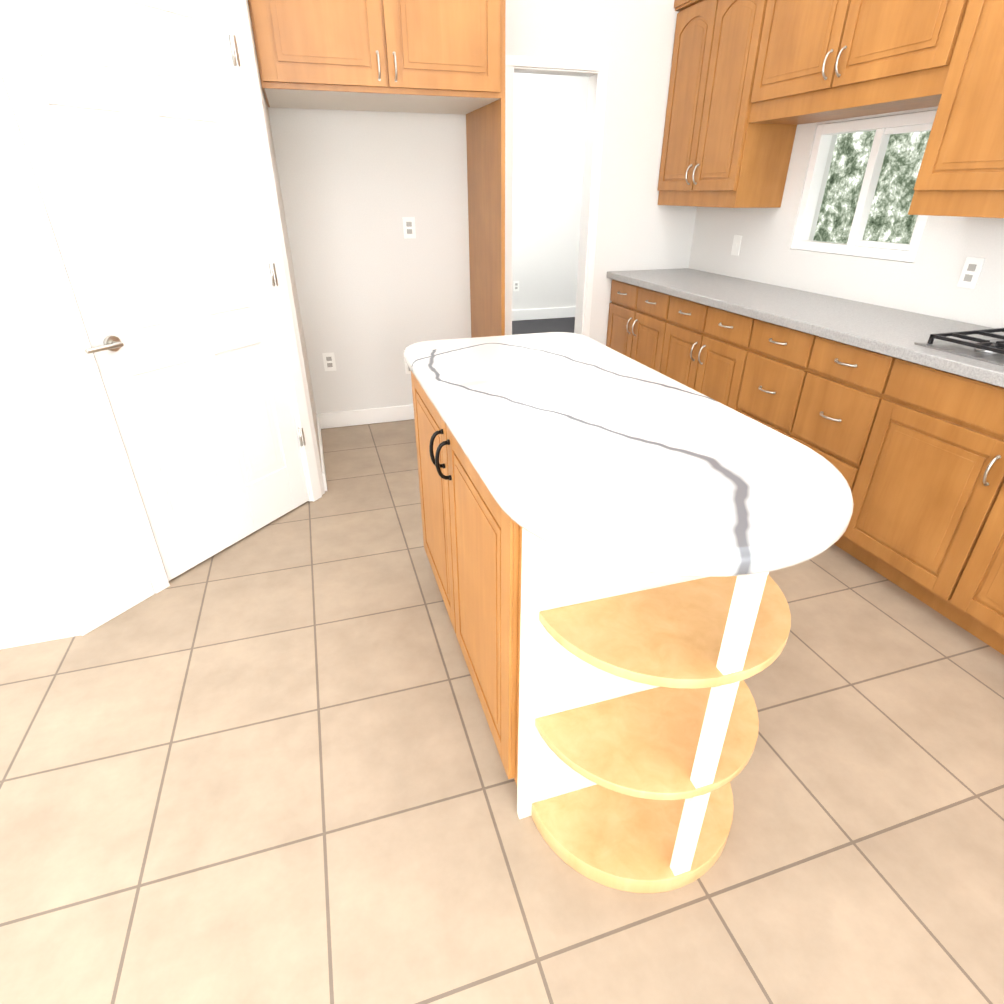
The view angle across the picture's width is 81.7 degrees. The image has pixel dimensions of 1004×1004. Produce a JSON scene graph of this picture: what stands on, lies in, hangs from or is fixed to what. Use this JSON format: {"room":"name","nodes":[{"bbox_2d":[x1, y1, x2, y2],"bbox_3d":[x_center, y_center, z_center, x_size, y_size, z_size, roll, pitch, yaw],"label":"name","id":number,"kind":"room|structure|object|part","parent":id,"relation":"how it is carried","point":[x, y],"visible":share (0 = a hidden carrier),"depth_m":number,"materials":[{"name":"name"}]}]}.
{"room":"kitchen","nodes":[
{"label":"kitchen","id":0,"kind":"room"},
{"bbox_2d":[0,0,324,648],"bbox_3d":[-2.448,-0.946,1.560,3.430,3.000,0.969,-8,29,-15],"label":"wall","id":1,"kind":"structure","parent":0,"point":[68,544],"depth_m":1.90,"materials":[{"name":"paint"}]},
{"bbox_2d":[0,0,308,580],"bbox_3d":[-1.157,-0.724,2.164,0.610,2.021,0.650,-8,29,-15],"label":"door leaf","id":2,"kind":"structure","parent":1,"relation":"in","point":[127,117],"depth_m":2.06,"materials":[{"name":"white wood"}]},
{"bbox_3d":[-0.968,-0.974,2.455,0.024,1.585,0.014,-8,29,-15],"label":"left door hinge","id":3,"kind":"part","parent":2,"relation":"part of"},
{"bbox_2d":[245,0,324,489],"bbox_3d":[-1.113,-1.586,2.757,0.070,3.000,0.990,-8,29,-15],"label":"wall","id":4,"kind":"structure","parent":0,"point":[281,208],"depth_m":2.85,"materials":[{"name":"paint"}]},
{"bbox_2d":[0,0,321,635],"bbox_3d":[-1.273,-0.714,2.077,0.145,2.103,1.211,14,31,24],"label":"door frame","id":5,"kind":"structure","parent":4,"relation":"attached to","point":[113,603],"depth_m":2.11,"materials":[{"name":"white wood"}]},
{"bbox_2d":[316,414,326,490],"bbox_3d":[-1.070,-0.311,3.442,0.014,0.105,0.930,-8,29,-15],"label":"baseboard","id":6,"kind":"structure","parent":4,"relation":"attached to","point":[319,425],"depth_m":3.32,"materials":[{"name":"white wood"}]},
{"bbox_2d":[267,0,696,413],"bbox_3d":[-1.599,-1.789,3.135,6.120,3.000,0.120,-8,29,-15],"label":"wall","id":7,"kind":"structure","parent":0,"point":[378,294],"depth_m":3.52,"materials":[{"name":"paint"}]},
{"bbox_2d":[322,352,335,370],"bbox_3d":[-1.103,-0.896,3.713,0.072,0.116,0.007,-8,29,-15],"label":"electrical outlet","id":8,"kind":"object","parent":7,"relation":"attached to","point":[329,361],"visible":1,"depth_m":3.71,"materials":[{"name":"white plastic"}]},
{"bbox_2d":[320,404,413,428],"bbox_3d":[-0.715,-0.609,3.999,1.070,0.105,0.016,-8,29,-15],"label":"baseboard","id":9,"kind":"structure","parent":7,"relation":"attached to","point":[362,416],"depth_m":3.94,"materials":[{"name":"white wood"}]},
{"bbox_2d":[405,362,410,373],"bbox_3d":[-0.597,-0.909,3.886,0.100,0.100,0.007,-8,29,-15],"label":"outlet","id":10,"kind":"object","parent":7,"relation":"attached to","point":[407,370],"visible":0.17,"depth_m":3.88,"materials":[{"name":"white plastic"}]},
{"bbox_2d":[402,217,415,238],"bbox_3d":[-0.559,-1.653,3.502,0.072,0.116,0.007,-8,29,-15],"label":"electrical outlet","id":11,"kind":"object","parent":7,"relation":"attached to","point":[409,227],"visible":1,"depth_m":3.50,"materials":[{"name":"white plastic"}]},
{"bbox_2d":[505,55,607,336],"bbox_3d":[0.300,-1.660,3.875,0.640,2.075,0.138,-8,29,-15],"label":"trim","id":12,"kind":"structure","parent":7,"relation":"attached to","point":[597,89],"depth_m":3.62,"materials":[{"name":"white wood"}]},
{"bbox_2d":[0,317,1003,1003],"bbox_3d":[-0.469,0.409,2.313,7.220,0.100,10.320,-8,29,-15],"label":"floor","id":13,"kind":"structure","parent":0,"point":[262,765],"depth_m":1.49,"materials":[{"name":"tile"}]},
{"bbox_2d":[248,0,505,337],"bbox_3d":[-0.588,-1.467,3.160,1.108,2.410,0.730,-8,29,-15],"label":"upper cabinet","id":14,"kind":"object","parent":13,"relation":"on","point":[322,54],"depth_m":2.59,"materials":[{"name":"brown wood"}]},
{"bbox_3d":[-0.502,-1.907,2.541,0.085,0.108,0.034,-8,29,-15],"label":"fridge cabinet wall mount handle","id":15,"kind":"part","parent":14,"relation":"part of","materials":[{"name":"silver metal"}]},
{"bbox_2d":[411,371,790,892],"bbox_3d":[0.170,0.167,1.723,0.673,0.884,1.454,-8,29,-15],"label":"kitchen island","id":16,"kind":"object","parent":13,"relation":"on","point":[618,704],"depth_m":1.27,"materials":[{"name":"brown wood"}]},
{"bbox_3d":[-0.172,-0.129,1.602,0.042,0.120,0.095,-8,29,-15],"label":"island base handle","id":17,"kind":"part","parent":16,"relation":"part of","materials":[{"name":"black metal"}]},
{"bbox_2d":[404,332,853,576],"bbox_3d":[0.188,-0.250,1.509,0.685,0.050,1.512,-8,29,-15],"label":"island countertop","id":18,"kind":"structure","parent":16,"relation":"on","point":[583,446],"depth_m":1.14,"materials":[{"name":"white stone"}]},
{"bbox_2d":[606,279,629,353],"bbox_3d":[1.112,-1.115,4.127,0.608,0.876,0.437,-8,29,-15],"label":"base cabinet","id":19,"kind":"object","parent":13,"relation":"on","point":[616,330],"depth_m":4.02,"materials":[{"name":"brown wood"}]},
{"bbox_2d":[607,268,1003,387],"bbox_3d":[1.734,-0.555,2.111,0.646,0.040,4.707,-8,29,-15],"label":"countertop","id":20,"kind":"structure","parent":19,"relation":"on","point":[895,333],"depth_m":2.60,"materials":[{"name":"grey stone"}]},
{"bbox_2d":[914,328,1003,365],"bbox_3d":[1.860,-0.414,1.764,0.495,0.039,0.920,-8,29,-15],"label":"cooktop","id":21,"kind":"object","parent":20,"relation":"in","point":[988,346],"visible":1,"depth_m":2.01,"materials":[{"name":"silver metal"}]},
{"bbox_2d":[617,291,1000,485],"bbox_3d":[1.449,-0.191,2.200,0.034,0.541,4.446,-8,29,-15],"label":"handle","id":22,"kind":"object","parent":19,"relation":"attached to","point":[985,483],"visible":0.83,"depth_m":2.65,"materials":[{"name":"silver metal"}]},
{"bbox_2d":[622,284,661,367],"bbox_3d":[1.214,-0.961,3.840,0.608,0.876,0.500,-8,29,-15],"label":"base cabinet","id":23,"kind":"object","parent":13,"relation":"on","point":[640,347],"depth_m":3.74,"materials":[{"name":"brown wood"}]},
{"bbox_2d":[650,293,696,383],"bbox_3d":[1.326,-0.794,3.528,0.608,0.876,0.497,-8,29,-15],"label":"base cabinet","id":24,"kind":"object","parent":13,"relation":"on","point":[672,333],"depth_m":3.43,"materials":[{"name":"brown wood"}]},
{"bbox_2d":[682,303,739,402],"bbox_3d":[1.427,-0.642,3.244,0.608,0.876,0.433,-8,29,-15],"label":"base cabinet","id":25,"kind":"object","parent":13,"relation":"on","point":[709,378],"depth_m":3.11,"materials":[{"name":"brown wood"}]},
{"bbox_2d":[722,315,809,434],"bbox_3d":[1.541,-0.471,2.925,0.608,0.876,0.452,-8,29,-15],"label":"base cabinet","id":26,"kind":"object","parent":13,"relation":"on","point":[757,361],"depth_m":2.76,"materials":[{"name":"brown wood"}]},
{"bbox_2d":[786,334,885,478],"bbox_3d":[1.676,-0.268,2.546,0.608,0.876,0.449,-8,29,-15],"label":"base cabinet","id":27,"kind":"object","parent":13,"relation":"on","point":[845,393],"depth_m":2.41,"materials":[{"name":"brown wood"}]},
{"bbox_2d":[834,355,1003,598],"bbox_3d":[1.808,-0.070,2.175,0.608,0.876,0.562,-8,29,-15],"label":"base cabinet","id":28,"kind":"object","parent":13,"relation":"on","point":[910,451],"depth_m":2.12,"materials":[{"name":"brown wood"}]},
{"bbox_2d":[919,403,1003,654],"bbox_3d":[1.939,0.126,1.809,0.608,0.876,0.561,-8,29,-15],"label":"base cabinet","id":29,"kind":"object","parent":13,"relation":"on","point":[966,585],"depth_m":1.95,"materials":[{"name":"brown wood"}]},
{"bbox_2d":[512,73,588,309],"bbox_3d":[-0.657,-3.457,6.252,4.400,3.000,0.100,-8,29,-15],"label":"wall","id":30,"kind":"structure","parent":0,"point":[550,114],"depth_m":6.53,"materials":[{"name":"paint"}]},
{"bbox_2d":[513,281,518,290],"bbox_3d":[0.171,-2.583,6.950,0.072,0.116,0.007,-8,29,-15],"label":"outlet","id":31,"kind":"object","parent":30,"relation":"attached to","point":[515,285],"visible":1,"depth_m":6.95,"materials":[{"name":"white plastic"}]},
{"bbox_2d":[512,307,575,320],"bbox_3d":[-0.639,-2.164,6.882,4.200,0.125,0.013,-8,29,-15],"label":"baseboard","id":32,"kind":"structure","parent":30,"relation":"attached to","point":[561,312],"depth_m":7.19,"materials":[{"name":"white wood"}]},
{"bbox_2d":[688,106,1003,327],"bbox_3d":[2.459,-0.630,0.970,0.150,3.000,7.240,-8,29,-15],"label":"wall","id":33,"kind":"structure","parent":0,"point":[926,282],"depth_m":2.93,"materials":[{"name":"paint"}]},
{"bbox_2d":[657,0,796,207],"bbox_3d":[1.286,-2.298,3.334,0.360,1.070,0.808,-8,29,-15],"label":"upper cabinet","id":34,"kind":"object","parent":33,"relation":"attached to","point":[726,145],"depth_m":3.22,"materials":[{"name":"brown wood"}]},
{"bbox_3d":[1.131,-1.953,3.463,0.034,0.108,0.085,-8,29,-15],"label":"upper cabinet wall mount handle","id":35,"kind":"part","parent":34,"relation":"part of","materials":[{"name":"silver metal"}]},
{"bbox_2d":[731,235,741,255],"bbox_3d":[1.479,-1.621,3.669,0.009,0.116,0.072,-8,29,-15],"label":"light switch","id":36,"kind":"object","parent":33,"relation":"attached to","point":[736,244],"visible":1,"depth_m":3.67,"materials":[{"name":"white plastic"}]},
{"bbox_2d":[749,0,968,124],"bbox_3d":[1.570,-2.047,2.447,0.360,0.675,1.077,-8,29,-15],"label":"upper cabinet","id":37,"kind":"object","parent":33,"relation":"attached to","point":[896,55],"depth_m":2.44,"materials":[{"name":"brown wood"}]},
{"bbox_3d":[1.414,-1.876,2.482,0.034,0.108,0.085,-8,29,-15],"label":"upper cabinet wall mount handle","id":38,"kind":"part","parent":37,"relation":"part of","materials":[{"name":"silver metal"}]},
{"bbox_2d":[791,110,936,262],"bbox_3d":[1.777,-1.518,2.820,0.071,0.586,0.776,-8,29,-15],"label":"window","id":39,"kind":"structure","parent":33,"relation":"in","point":[885,127],"depth_m":2.83,"materials":[{"name":"white plastic"}]},
{"bbox_2d":[908,0,1003,217],"bbox_3d":[1.798,-1.538,1.914,0.350,1.070,0.410,-8,29,-15],"label":"upper cabinet","id":40,"kind":"object","parent":33,"relation":"attached to","point":[961,172],"visible":1,"depth_m":2.03,"materials":[{"name":"brown wood"}]},
{"bbox_2d":[957,257,984,288],"bbox_3d":[1.933,-0.946,2.397,0.007,0.116,0.072,-8,29,-15],"label":"electrical outlet","id":41,"kind":"object","parent":33,"relation":"attached to","point":[970,273],"visible":1,"depth_m":2.39,"materials":[{"name":"white plastic"}]},
{"label":"outside","id":42,"kind":"structure","parent":0,"visible":0},
{"bbox_2d":[813,130,930,243],"bbox_3d":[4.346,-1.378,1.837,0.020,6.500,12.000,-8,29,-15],"label":"window glass","id":43,"kind":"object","parent":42,"point":[890,219],"depth_m":5.07,"materials":[{"name":"glass"}]}
]}

